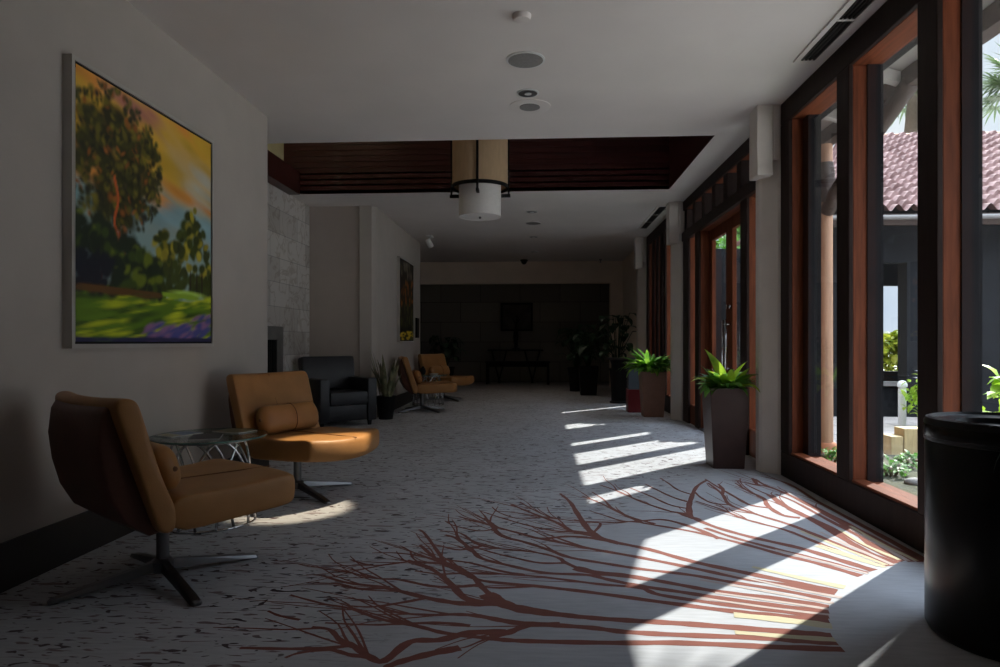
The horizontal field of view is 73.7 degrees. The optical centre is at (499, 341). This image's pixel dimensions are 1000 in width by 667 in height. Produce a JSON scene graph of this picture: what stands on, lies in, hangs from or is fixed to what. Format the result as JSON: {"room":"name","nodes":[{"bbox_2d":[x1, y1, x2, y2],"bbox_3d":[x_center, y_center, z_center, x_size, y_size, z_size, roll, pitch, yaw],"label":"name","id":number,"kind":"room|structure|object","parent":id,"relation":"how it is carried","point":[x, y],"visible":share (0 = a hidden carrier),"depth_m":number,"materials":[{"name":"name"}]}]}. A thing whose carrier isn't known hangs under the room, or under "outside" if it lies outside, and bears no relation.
{"room":"lobby","nodes":[
{"label":"lobby","id":0,"kind":"room"},
{"bbox_2d":[0,0,267,542],"bbox_3d":[-2.410,-0.430,1.487,0.250,3.060,8.680,0,0,3],"label":"wall","id":1,"kind":"structure","parent":0,"point":[173,389],"depth_m":3.41,"materials":[{"name":"paint"}]},
{"bbox_2d":[0,453,268,593],"bbox_3d":[-2.278,0.993,1.479,0.015,0.215,8.680,0,0,3],"label":"baseboard","id":2,"kind":"structure","parent":1,"relation":"attached to","point":[23,558],"depth_m":3.24,"materials":[{"name":"black wood"}]},
{"bbox_2d":[62,54,213,347],"bbox_3d":[-2.106,-0.700,4.033,0.050,1.464,1.444,0,0,3],"label":"painting","id":3,"kind":"object","parent":1,"relation":"attached to","point":[145,176],"visible":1,"depth_m":3.79,"materials":[{"name":"paint"}]},
{"bbox_2d":[268,143,283,160],"bbox_3d":[-3.058,-2.680,7.647,0.220,1.439,2.620,0,0,3],"label":"wall","id":4,"kind":"structure","parent":0,"point":[277,149],"depth_m":8.65,"materials":[{"name":"yellow paint"}]},
{"bbox_2d":[268,183,308,371],"bbox_3d":[-3.017,-0.430,7.579,0.270,3.060,4.170,0,0,3],"label":"wall","id":5,"kind":"structure","parent":0,"point":[288,217],"depth_m":8.85,"materials":[{"name":"stone"}]},
{"bbox_2d":[268,326,282,372],"bbox_3d":[-2.963,0.275,8.092,0.255,0.946,1.096,0,0,3],"label":"fireplace","id":6,"kind":"object","parent":5,"relation":"attached to","point":[275,333],"visible":0.26,"depth_m":8.41,"materials":[{"name":"grey metal"}]},
{"bbox_2d":[268,150,299,194],"bbox_3d":[-2.811,-2.103,7.592,0.160,0.295,2.540,0,0,3],"label":"trim","id":7,"kind":"structure","parent":5,"relation":"attached to","point":[281,175],"depth_m":8.32,"materials":[{"name":"brown wood"}]},
{"bbox_2d":[284,143,292,165],"bbox_3d":[-2.962,-2.680,8.913,0.420,1.439,0.080,0,0,3],"label":"wall","id":8,"kind":"structure","parent":0,"point":[288,151],"depth_m":8.87,"materials":[{"name":"brown wood"}]},
{"bbox_2d":[292,136,668,193],"bbox_3d":[-0.289,-2.680,8.747,4.935,1.439,0.092,0,0,3],"label":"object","id":9,"kind":"structure","parent":8,"relation":"attached to","point":[603,153],"depth_m":8.68,"materials":[{"name":"brown wood"}]},
{"bbox_2d":[309,206,358,375],"bbox_3d":[-2.566,-0.430,9.756,1.110,3.060,0.230,0,0,3],"label":"wall","id":10,"kind":"structure","parent":0,"point":[333,230],"depth_m":9.63,"materials":[{"name":"paint"}]},
{"bbox_2d":[359,206,419,394],"bbox_3d":[-1.806,-0.430,11.399,0.230,3.060,3.660,0,0,3],"label":"wall","id":11,"kind":"structure","parent":0,"point":[381,240],"depth_m":9.99,"materials":[{"name":"paint"}]},
{"bbox_2d":[377,391,419,416],"bbox_3d":[-1.679,0.993,11.471,0.015,0.215,3.500,0,0,3],"label":"baseboard","id":12,"kind":"structure","parent":11,"relation":"attached to","point":[402,399],"depth_m":11.53,"materials":[{"name":"black wood"}]},
{"bbox_2d":[397,256,413,341],"bbox_3d":[-1.648,-0.710,11.670,0.050,1.424,1.244,0,0,3],"label":"painting","id":13,"kind":"object","parent":11,"relation":"attached to","point":[405,269],"visible":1,"depth_m":11.55,"materials":[{"name":"paint"}]},
{"bbox_2d":[415,318,418,337],"bbox_3d":[-1.591,-0.270,12.818,0.030,0.380,0.240,0,0,3],"label":"wall plaque","id":14,"kind":"object","parent":11,"relation":"attached to","point":[416,319],"visible":1,"depth_m":12.73,"materials":[{"name":"black"}]},
{"bbox_2d":[0,382,999,666],"bbox_3d":[-1.536,1.099,7.806,8.000,0.002,21.800,0,0,3],"label":"floor","id":15,"kind":"structure","parent":0,"point":[511,524],"depth_m":3.20,"materials":[{"name":"grey carpet"}]},
{"bbox_2d":[47,391,294,606],"bbox_3d":[-1.532,0.662,3.142,0.896,0.872,1.007,0,0,39],"label":"lounge chair","id":16,"kind":"object","parent":15,"relation":"on","point":[102,454],"visible":0.98,"depth_m":2.82,"materials":[{"name":"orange leather"}]},
{"bbox_2d":[150,441,180,490],"bbox_3d":[-1.613,0.547,3.044,0.570,0.204,0.158,0,0,39],"label":"bolster cushion","id":17,"kind":"object","parent":16,"relation":"on","point":[167,462],"visible":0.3,"depth_m":2.86,"materials":[{"name":"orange leather"}]},
{"bbox_2d":[149,428,267,533],"bbox_3d":[-1.779,0.834,4.084,0.675,0.531,0.675,0,0,3],"label":"side table","id":18,"kind":"object","parent":15,"relation":"on","point":[212,443],"visible":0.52,"depth_m":3.97,"materials":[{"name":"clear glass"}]},
{"bbox_2d":[154,431,202,437],"bbox_3d":[-1.960,0.563,4.075,0.160,0.007,0.220,0,0,28],"label":"magazine","id":19,"kind":"object","parent":18,"relation":"on","point":[183,433],"visible":1,"depth_m":4.04,"materials":[{"name":"paper"}]},
{"bbox_2d":[187,433,222,440],"bbox_3d":[-1.746,0.563,3.962,0.170,0.007,0.220,0,0,-17],"label":"magazine","id":20,"kind":"object","parent":18,"relation":"on","point":[218,435],"visible":1,"depth_m":3.95,"materials":[{"name":"paper"}]},
{"bbox_2d":[212,428,257,433],"bbox_3d":[-1.680,0.563,4.228,0.220,0.007,0.160,0,0,23],"label":"magazine","id":21,"kind":"object","parent":18,"relation":"on","point":[230,430],"visible":1,"depth_m":4.22,"materials":[{"name":"paper"}]},
{"bbox_2d":[226,371,378,503],"bbox_3d":[-1.416,0.662,4.816,0.991,0.872,0.863,0,0,28],"label":"lounge chair","id":22,"kind":"object","parent":15,"relation":"on","point":[250,392],"visible":0.88,"depth_m":4.68,"materials":[{"name":"brown leather"}]},
{"bbox_2d":[255,401,318,433],"bbox_3d":[-1.536,0.547,4.881,0.157,0.204,0.570,0,0,28],"label":"bolster cushion","id":23,"kind":"object","parent":22,"relation":"on","point":[277,418],"visible":0.98,"depth_m":4.79,"materials":[{"name":"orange leather"}]},
{"bbox_2d":[298,356,376,426],"bbox_3d":[-2.185,0.646,8.901,0.800,0.907,0.781,0,0,-40],"label":"armchair","id":24,"kind":"object","parent":15,"relation":"on","point":[338,395],"visible":0.83,"depth_m":8.80,"materials":[{"name":"black leather"}]},
{"bbox_2d":[368,344,400,419],"bbox_3d":[-1.593,0.543,9.527,0.444,1.114,0.501,0,0,43],"label":"snake plant","id":25,"kind":"object","parent":15,"relation":"on","point":[386,400],"visible":0.94,"depth_m":9.44,"materials":[{"name":"green plant"}]},
{"bbox_2d":[397,356,456,412],"bbox_3d":[-1.164,0.662,10.662,0.952,0.872,0.785,0,0,-13],"label":"lounge chair","id":26,"kind":"object","parent":15,"relation":"on","point":[407,380],"visible":0.98,"depth_m":10.32,"materials":[{"name":"brown leather"}]},
{"bbox_2d":[412,370,421,383],"bbox_3d":[-1.315,0.547,10.628,0.156,0.204,0.570,0,0,-13],"label":"bolster cushion","id":27,"kind":"object","parent":26,"relation":"on","point":[417,375],"visible":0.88,"depth_m":10.37,"materials":[{"name":"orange leather"}]},
{"bbox_2d":[412,374,446,405],"bbox_3d":[-1.255,0.834,11.646,0.675,0.531,0.675,0,0,3],"label":"side table","id":28,"kind":"object","parent":15,"relation":"on","point":[425,376],"visible":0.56,"depth_m":11.58,"materials":[{"name":"glass"}]},
{"bbox_2d":[420,366,425,373],"bbox_3d":[-1.352,0.497,11.702,0.110,0.140,0.110,0,0,3],"label":"vase","id":29,"kind":"object","parent":28,"relation":"on","point":[422,370],"visible":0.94,"depth_m":11.66,"materials":[{"name":"black ceramic"}]},
{"bbox_2d":[418,354,473,400],"bbox_3d":[-1.026,0.662,12.604,1.000,0.872,0.882,0,0,33],"label":"lounge chair","id":30,"kind":"object","parent":15,"relation":"on","point":[426,360],"visible":0.61,"depth_m":12.53,"materials":[{"name":"brown leather"}]},
{"bbox_2d":[429,365,449,375],"bbox_3d":[-1.135,0.547,12.677,0.157,0.204,0.570,0,0,33],"label":"bolster cushion","id":31,"kind":"object","parent":30,"relation":"on","point":[444,369],"visible":0.8,"depth_m":12.61,"materials":[{"name":"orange leather"}]},
{"bbox_2d":[429,335,465,375],"bbox_3d":[-1.205,0.469,15.186,0.891,1.261,0.801,0,0,3],"label":"plant","id":32,"kind":"object","parent":15,"relation":"on","point":[447,348],"visible":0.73,"depth_m":15.09,"materials":[{"name":"green plant"}]},
{"bbox_2d":[488,349,542,382],"bbox_3d":[0.425,0.650,18.107,1.500,0.900,0.360,0,0,3],"label":"console table","id":33,"kind":"object","parent":15,"relation":"on","point":[491,350],"visible":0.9,"depth_m":18.06,"materials":[{"name":"black wood"}]},
{"bbox_2d":[512,316,519,348],"bbox_3d":[0.433,-0.259,18.056,0.228,0.915,0.220,0,0,3],"label":"sculpture","id":34,"kind":"object","parent":33,"relation":"on","point":[515,334],"visible":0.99,"depth_m":18.02,"materials":[{"name":"black metal"}]},
{"bbox_2d":[485,361,549,384],"bbox_3d":[0.466,0.800,17.453,1.680,0.600,0.400,0,0,3],"label":"bench","id":35,"kind":"object","parent":15,"relation":"on","point":[488,363],"visible":1,"depth_m":17.40,"materials":[{"name":"black wood"}]},
{"bbox_2d":[554,328,596,391],"bbox_3d":[1.712,0.392,14.880,0.990,1.416,0.868,0,0,3],"label":"bushy plant","id":36,"kind":"object","parent":15,"relation":"on","point":[573,374],"visible":0.54,"depth_m":14.83,"materials":[{"name":"green plant"}]},
{"bbox_2d":[565,323,609,395],"bbox_3d":[1.866,0.359,13.901,0.872,1.482,0.937,0,0,-23],"label":"monstera","id":37,"kind":"object","parent":15,"relation":"on","point":[588,375],"visible":0.94,"depth_m":13.70,"materials":[{"name":"green plant"}]},
{"bbox_2d":[578,366,598,395],"bbox_3d":[1.833,0.800,13.865,0.400,0.600,0.400,0,0,3],"label":"pot","id":38,"kind":"object","parent":15,"relation":"on","point":[588,375],"depth_m":13.69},
{"bbox_2d":[596,313,635,381],"bbox_3d":[2.325,0.262,13.074,0.851,1.675,0.936,0,0,3],"label":"leafy plant","id":39,"kind":"object","parent":15,"relation":"on","point":[622,328],"visible":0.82,"depth_m":13.03,"materials":[{"name":"green plant"}]},
{"bbox_2d":[606,357,634,403],"bbox_3d":[2.188,0.693,12.091,0.524,0.815,0.524,0,0,3],"label":"pedestal table","id":40,"kind":"object","parent":15,"relation":"on","point":[618,378],"visible":0.79,"depth_m":11.94,"materials":[{"name":"black wood"}]},
{"bbox_2d":[626,363,640,412],"bbox_3d":[2.133,0.708,10.511,0.260,0.785,0.260,0,0,3],"label":"box","id":41,"kind":"object","parent":15,"relation":"on","point":[632,390],"visible":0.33,"depth_m":10.39,"materials":[{"name":"plastic"}]},
{"bbox_2d":[616,349,670,416],"bbox_3d":[2.242,0.593,9.870,0.914,1.015,1.012,0,0,35],"label":"planter","id":42,"kind":"object","parent":15,"relation":"on","point":[652,374],"visible":0.97,"depth_m":9.72,"materials":[{"name":"brown ceramic"}]},
{"bbox_2d":[692,350,759,468],"bbox_3d":[1.996,0.582,5.896,0.657,1.037,0.615,0,0,36],"label":"planter","id":43,"kind":"object","parent":15,"relation":"on","point":[725,397],"visible":0.98,"depth_m":5.77,"materials":[{"name":"ceramic"}]},
{"bbox_2d":[923,412,999,661],"bbox_3d":[1.886,0.692,2.471,0.539,0.816,0.539,0,0,3],"label":"waste bin","id":44,"kind":"object","parent":15,"relation":"on","point":[962,449],"visible":1,"depth_m":2.37,"materials":[{"name":"black ceramic"}]},
{"bbox_2d":[126,0,886,261],"bbox_3d":[-1.455,-2.110,7.901,8.550,0.300,21.600,0,0,3],"label":"ceiling","id":45,"kind":"structure","parent":0,"point":[320,71],"depth_m":4.96,"materials":[{"name":"paint"}]},
{"bbox_2d":[425,235,433,247],"bbox_3d":[-1.296,-1.842,12.300,0.146,0.236,0.240,0,0,3],"label":"track spotlight","id":46,"kind":"object","parent":45,"relation":"attached to","point":[429,243],"visible":1,"depth_m":12.23,"materials":[{"name":"white plastic"}]},
{"bbox_2d":[513,11,530,23],"bbox_3d":[0.132,-1.943,3.999,0.110,0.034,0.110,0,0,3],"label":"smoke detector","id":47,"kind":"object","parent":45,"relation":"attached to","point":[520,17],"visible":1,"depth_m":3.97,"materials":[{"name":"paint"}]},
{"bbox_2d":[520,259,527,264],"bbox_3d":[0.573,-1.903,15.894,0.180,0.115,0.180,0,0,3],"label":"dome camera","id":48,"kind":"object","parent":45,"relation":"attached to","point":[523,261],"visible":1,"depth_m":15.83,"materials":[{"name":"black plastic"}]},
{"bbox_2d":[506,51,544,67],"bbox_3d":[0.177,-1.954,4.628,0.270,0.012,0.270,0,0,3],"label":"ceiling speaker","id":49,"kind":"object","parent":45,"relation":"attached to","point":[522,59],"visible":1,"depth_m":4.60,"materials":[{"name":"white plastic"}]},
{"bbox_2d":[517,89,538,97],"bbox_3d":[0.219,-1.953,5.246,0.176,0.014,0.176,0,0,3],"label":"recessed light","id":50,"kind":"object","parent":45,"relation":"in","point":[527,93],"visible":1,"depth_m":5.23,"materials":[{"name":"white plastic"}]},
{"bbox_2d":[509,99,550,113],"bbox_3d":[0.248,-1.956,5.555,0.350,0.009,0.350,0,0,3],"label":"ceiling speaker","id":51,"kind":"object","parent":45,"relation":"attached to","point":[525,106],"visible":1,"depth_m":5.54,"materials":[{"name":"paint"}]},
{"bbox_2d":[520,104,539,110],"bbox_3d":[0.248,-1.954,5.555,0.170,0.005,0.170,0,0,3],"label":"grille","id":52,"kind":"object","parent":51,"relation":"attached to","point":[523,107],"depth_m":5.55,"materials":[{"name":"white metal"}]},
{"bbox_2d":[525,222,540,224],"bbox_3d":[0.549,-1.954,10.987,0.270,0.012,0.270,0,0,3],"label":"ceiling speaker","id":53,"kind":"object","parent":45,"relation":"attached to","point":[528,223],"visible":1,"depth_m":10.96,"materials":[{"name":"paint"}]},
{"bbox_2d":[638,206,665,228],"bbox_3d":[2.411,-1.954,10.550,0.180,0.012,1.910,0,0,3],"label":"ceiling vent","id":54,"kind":"object","parent":45,"relation":"in","point":[658,211],"visible":0.87,"depth_m":10.44,"materials":[{"name":"metal"}]},
{"bbox_2d":[793,0,880,62],"bbox_3d":[2.081,-1.954,3.752,0.175,0.012,1.800,0,0,3],"label":"ceiling vent","id":55,"kind":"object","parent":45,"relation":"in","point":[852,12],"visible":1,"depth_m":4.17,"materials":[{"name":"metal"}]},
{"bbox_2d":[420,284,608,381],"bbox_3d":[-0.739,-0.430,18.578,8.300,3.060,0.200,0,0,3],"label":"wall","id":56,"kind":"structure","parent":0,"point":[470,313],"depth_m":18.42,"materials":[{"name":"stone"}]},
{"bbox_2d":[501,303,532,330],"bbox_3d":[0.462,-0.690,18.390,0.880,0.780,0.030,0,0,3],"label":"framed picture","id":57,"kind":"object","parent":56,"relation":"attached to","point":[524,311],"visible":0.9,"depth_m":18.39,"materials":[{"name":"fabric"}]},
{"bbox_2d":[420,261,622,387],"bbox_3d":[-0.866,-0.430,16.456,8.300,3.060,0.250,0,0,3],"label":"wall","id":58,"kind":"structure","parent":0,"point":[532,272],"depth_m":16.23,"materials":[{"name":"beige paint"}]},
{"bbox_2d":[623,251,635,360],"bbox_3d":[3.019,-0.430,14.420,0.300,3.060,3.350,0,0,3],"label":"wall","id":59,"kind":"structure","parent":0,"point":[629,273],"depth_m":14.77,"materials":[{"name":"beige paint"}]},
{"bbox_2d":[634,237,646,360],"bbox_3d":[2.744,-0.430,12.596,0.410,3.060,0.325,0,0,3],"label":"wall","id":60,"kind":"structure","parent":0,"point":[640,243],"depth_m":12.51,"materials":[{"name":"paint"}]},
{"bbox_2d":[646,219,670,413],"bbox_3d":[2.755,-0.430,10.982,0.215,3.060,2.954,0,0,3],"label":"window","id":61,"kind":"structure","parent":60,"relation":"in","point":[658,254],"depth_m":11.30,"materials":[{"name":"brown wood"}]},
{"bbox_2d":[666,202,684,420],"bbox_3d":[2.563,-0.430,9.411,0.390,3.060,0.225,0,0,3],"label":"wall","id":62,"kind":"structure","parent":0,"point":[675,215],"depth_m":9.36,"materials":[{"name":"paint"}]},
{"bbox_2d":[669,135,714,188],"bbox_3d":[2.137,-2.680,7.486,0.060,1.439,2.320,0,0,3],"label":"trim","id":63,"kind":"structure","parent":0,"point":[683,150],"depth_m":7.76,"materials":[{"name":"brown wood"}]},
{"bbox_2d":[749,105,780,474],"bbox_3d":[2.330,-0.430,5.613,0.400,3.060,0.235,0,0,3],"label":"pillar","id":64,"kind":"structure","parent":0,"point":[764,120],"depth_m":5.57,"materials":[{"name":"paint"}]},
{"bbox_2d":[682,138,755,458],"bbox_3d":[2.592,-0.430,7.518,0.325,3.060,3.606,0,0,3],"label":"door","id":65,"kind":"structure","parent":64,"relation":"in","point":[725,201],"depth_m":7.63,"materials":[{"name":"brown wood"}]},
{"bbox_2d":[821,0,999,144],"bbox_3d":[3.039,-2.175,7.832,0.730,0.650,32.000,0,0,3],"label":"roof eave","id":66,"kind":"object","parent":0,"point":[903,63],"visible":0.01,"depth_m":5.08},
{"bbox_3d":[-0.518,-3.450,7.605,5.455,0.100,2.440,0,0,3],"label":"ceiling","id":67,"kind":"structure","parent":0,"visible":0},
{"bbox_2d":[450,139,509,220],"bbox_3d":[-0.227,-2.400,7.577,0.643,2.000,0.643,0,0,32],"label":"pendant lamp","id":68,"kind":"object","parent":67,"relation":"hanging from","point":[479,169],"visible":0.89,"depth_m":7.35,"materials":[{"name":"beige fabric"}]},
{"bbox_2d":[460,213,499,220],"bbox_3d":[-0.227,-1.426,7.577,0.468,0.008,0.468,0,0,3],"label":"diffuser","id":69,"kind":"object","parent":68,"relation":"attached to","point":[467,216],"depth_m":7.56,"materials":[{"name":"white plastic"}]},
{"bbox_3d":[2.129,-0.430,-0.418,0.300,3.060,5.420,0,0,3],"label":"wall","id":70,"kind":"structure","parent":0,"visible":0},
{"bbox_2d":[781,0,982,553],"bbox_3d":[2.330,-0.430,3.894,0.215,3.060,3.234,0,0,3],"label":"window","id":71,"kind":"structure","parent":70,"relation":"in","point":[949,33],"depth_m":4.28,"materials":[{"name":"brown wood"}]},
{"label":"outside","id":72,"kind":"structure","parent":0,"visible":0},
{"bbox_2d":[690,365,896,459],"bbox_3d":[31.093,1.280,25.685,61.000,0.240,105.000,0,0,3],"label":"ground","id":73,"kind":"structure","parent":72,"point":[894,365],"depth_m":6.88,"materials":[{"name":"grey concrete"}]},
{"bbox_2d":[716,227,739,248],"bbox_3d":[11.199,-2.463,29.352,6.923,7.254,6.774,0,0,-27],"label":"broadleaf tree","id":74,"kind":"object","parent":73,"relation":"on","point":[722,241],"visible":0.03,"depth_m":29.08,"materials":[{"name":"green plant"}]},
{"bbox_2d":[716,130,999,416],"bbox_3d":[12.701,-1.497,12.169,16.100,5.313,5.985,0,0,3],"label":"neighboring building","id":75,"kind":"structure","parent":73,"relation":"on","point":[899,149],"depth_m":10.11,"materials":[{"name":"paint"}]},
{"bbox_2d":[833,417,916,442],"bbox_3d":[16.660,1.145,8.017,27.700,0.030,2.800,0,0,3],"label":"terrace","id":76,"kind":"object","parent":73,"relation":"on","point":[889,423],"depth_m":9.13,"materials":[{"name":"concrete"}]},
{"bbox_2d":[897,380,907,425],"bbox_3d":[5.451,0.825,9.040,0.130,0.610,0.130,0,0,3],"label":"bollard","id":77,"kind":"object","parent":76,"relation":"on","point":[901,399],"visible":0.93,"depth_m":9.00,"materials":[{"name":"white concrete"}]},
{"bbox_2d":[899,370,916,413],"bbox_3d":[5.576,0.752,8.625,0.668,0.821,0.757,0,0,3],"label":"shrub","id":78,"kind":"object","parent":76,"relation":"on","point":[913,396],"visible":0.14,"depth_m":8.72,"materials":[{"name":"green plant"}]},
{"bbox_2d":[833,455,916,495],"bbox_3d":[3.828,1.153,5.781,2.250,0.015,2.000,0,0,3],"label":"garden bed","id":79,"kind":"object","parent":73,"relation":"on","point":[898,482],"depth_m":5.59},
{"bbox_2d":[821,446,836,462],"bbox_3d":[3.157,1.081,6.337,0.334,0.178,0.416,0,0,38],"label":"plant","id":80,"kind":"object","parent":79,"relation":"on","point":[831,454],"visible":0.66,"depth_m":6.31,"materials":[{"name":"green plant"}]},
{"bbox_2d":[821,77,916,457],"bbox_3d":[3.212,-0.453,5.951,0.240,3.225,1.695,0,0,3],"label":"post","id":81,"kind":"object","parent":79,"relation":"on","point":[902,93],"visible":0.46,"depth_m":6.61,"materials":[{"name":"beige wood"}]},
{"bbox_2d":[883,459,911,476],"bbox_3d":[3.358,1.088,5.696,0.385,0.154,0.363,0,0,3],"label":"plant","id":82,"kind":"object","parent":79,"relation":"on","point":[891,466],"visible":0.75,"depth_m":5.67,"materials":[{"name":"green plant"}]},
{"bbox_2d":[884,449,916,468],"bbox_3d":[3.717,1.082,6.114,0.353,0.189,0.385,0,0,-39],"label":"plant","id":83,"kind":"object","parent":79,"relation":"on","point":[906,456],"visible":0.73,"depth_m":6.05,"materials":[{"name":"green plant"}]},
{"bbox_2d":[904,477,916,484],"bbox_3d":[3.350,1.128,5.370,0.169,0.064,0.128,0,0,30],"label":"garden light","id":84,"kind":"object","parent":79,"relation":"on","point":[911,481],"visible":0.46,"depth_m":5.35,"materials":[{"name":"grey stone"}]},
{"bbox_2d":[983,365,999,411],"bbox_3d":[3.877,0.599,4.912,0.872,1.127,0.912,0,0,3],"label":"shrub","id":85,"kind":"object","parent":79,"relation":"on","point":[994,391],"visible":0.24,"depth_m":5.05,"materials":[{"name":"green plant"}]},
{"bbox_2d":[883,330,897,370],"bbox_3d":[9.775,0.429,16.333,2.011,1.473,2.039,0,0,-45],"label":"bush","id":86,"kind":"object","parent":73,"relation":"on","point":[890,346],"visible":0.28,"depth_m":16.13,"materials":[{"name":"green plant"}]},
{"bbox_2d":[883,434,902,454],"bbox_3d":[4.038,1.060,6.871,0.120,0.200,0.200,0,0,3],"label":"block","id":87,"kind":"object","parent":73,"relation":"on","point":[892,444],"visible":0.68,"depth_m":6.78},
{"bbox_2d":[894,426,916,453],"bbox_3d":[4.288,1.020,6.856,0.360,0.280,0.200,0,0,3],"label":"block","id":88,"kind":"object","parent":73,"relation":"on","point":[909,433],"visible":0.26,"depth_m":6.76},
{"bbox_2d":[891,73,984,132],"bbox_3d":[10.525,-3.320,17.084,2.876,8.996,2.970,0,0,3],"label":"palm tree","id":89,"kind":"object","parent":73,"relation":"on","point":[910,110],"visible":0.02,"depth_m":16.89,"materials":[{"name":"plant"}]},
{"bbox_2d":[983,44,999,123],"bbox_3d":[13.502,-3.275,17.135,2.825,8.907,2.937,0,0,40],"label":"palm tree","id":90,"kind":"object","parent":73,"relation":"on","point":[994,84],"visible":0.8,"depth_m":17.39,"materials":[{"name":"green plant"}]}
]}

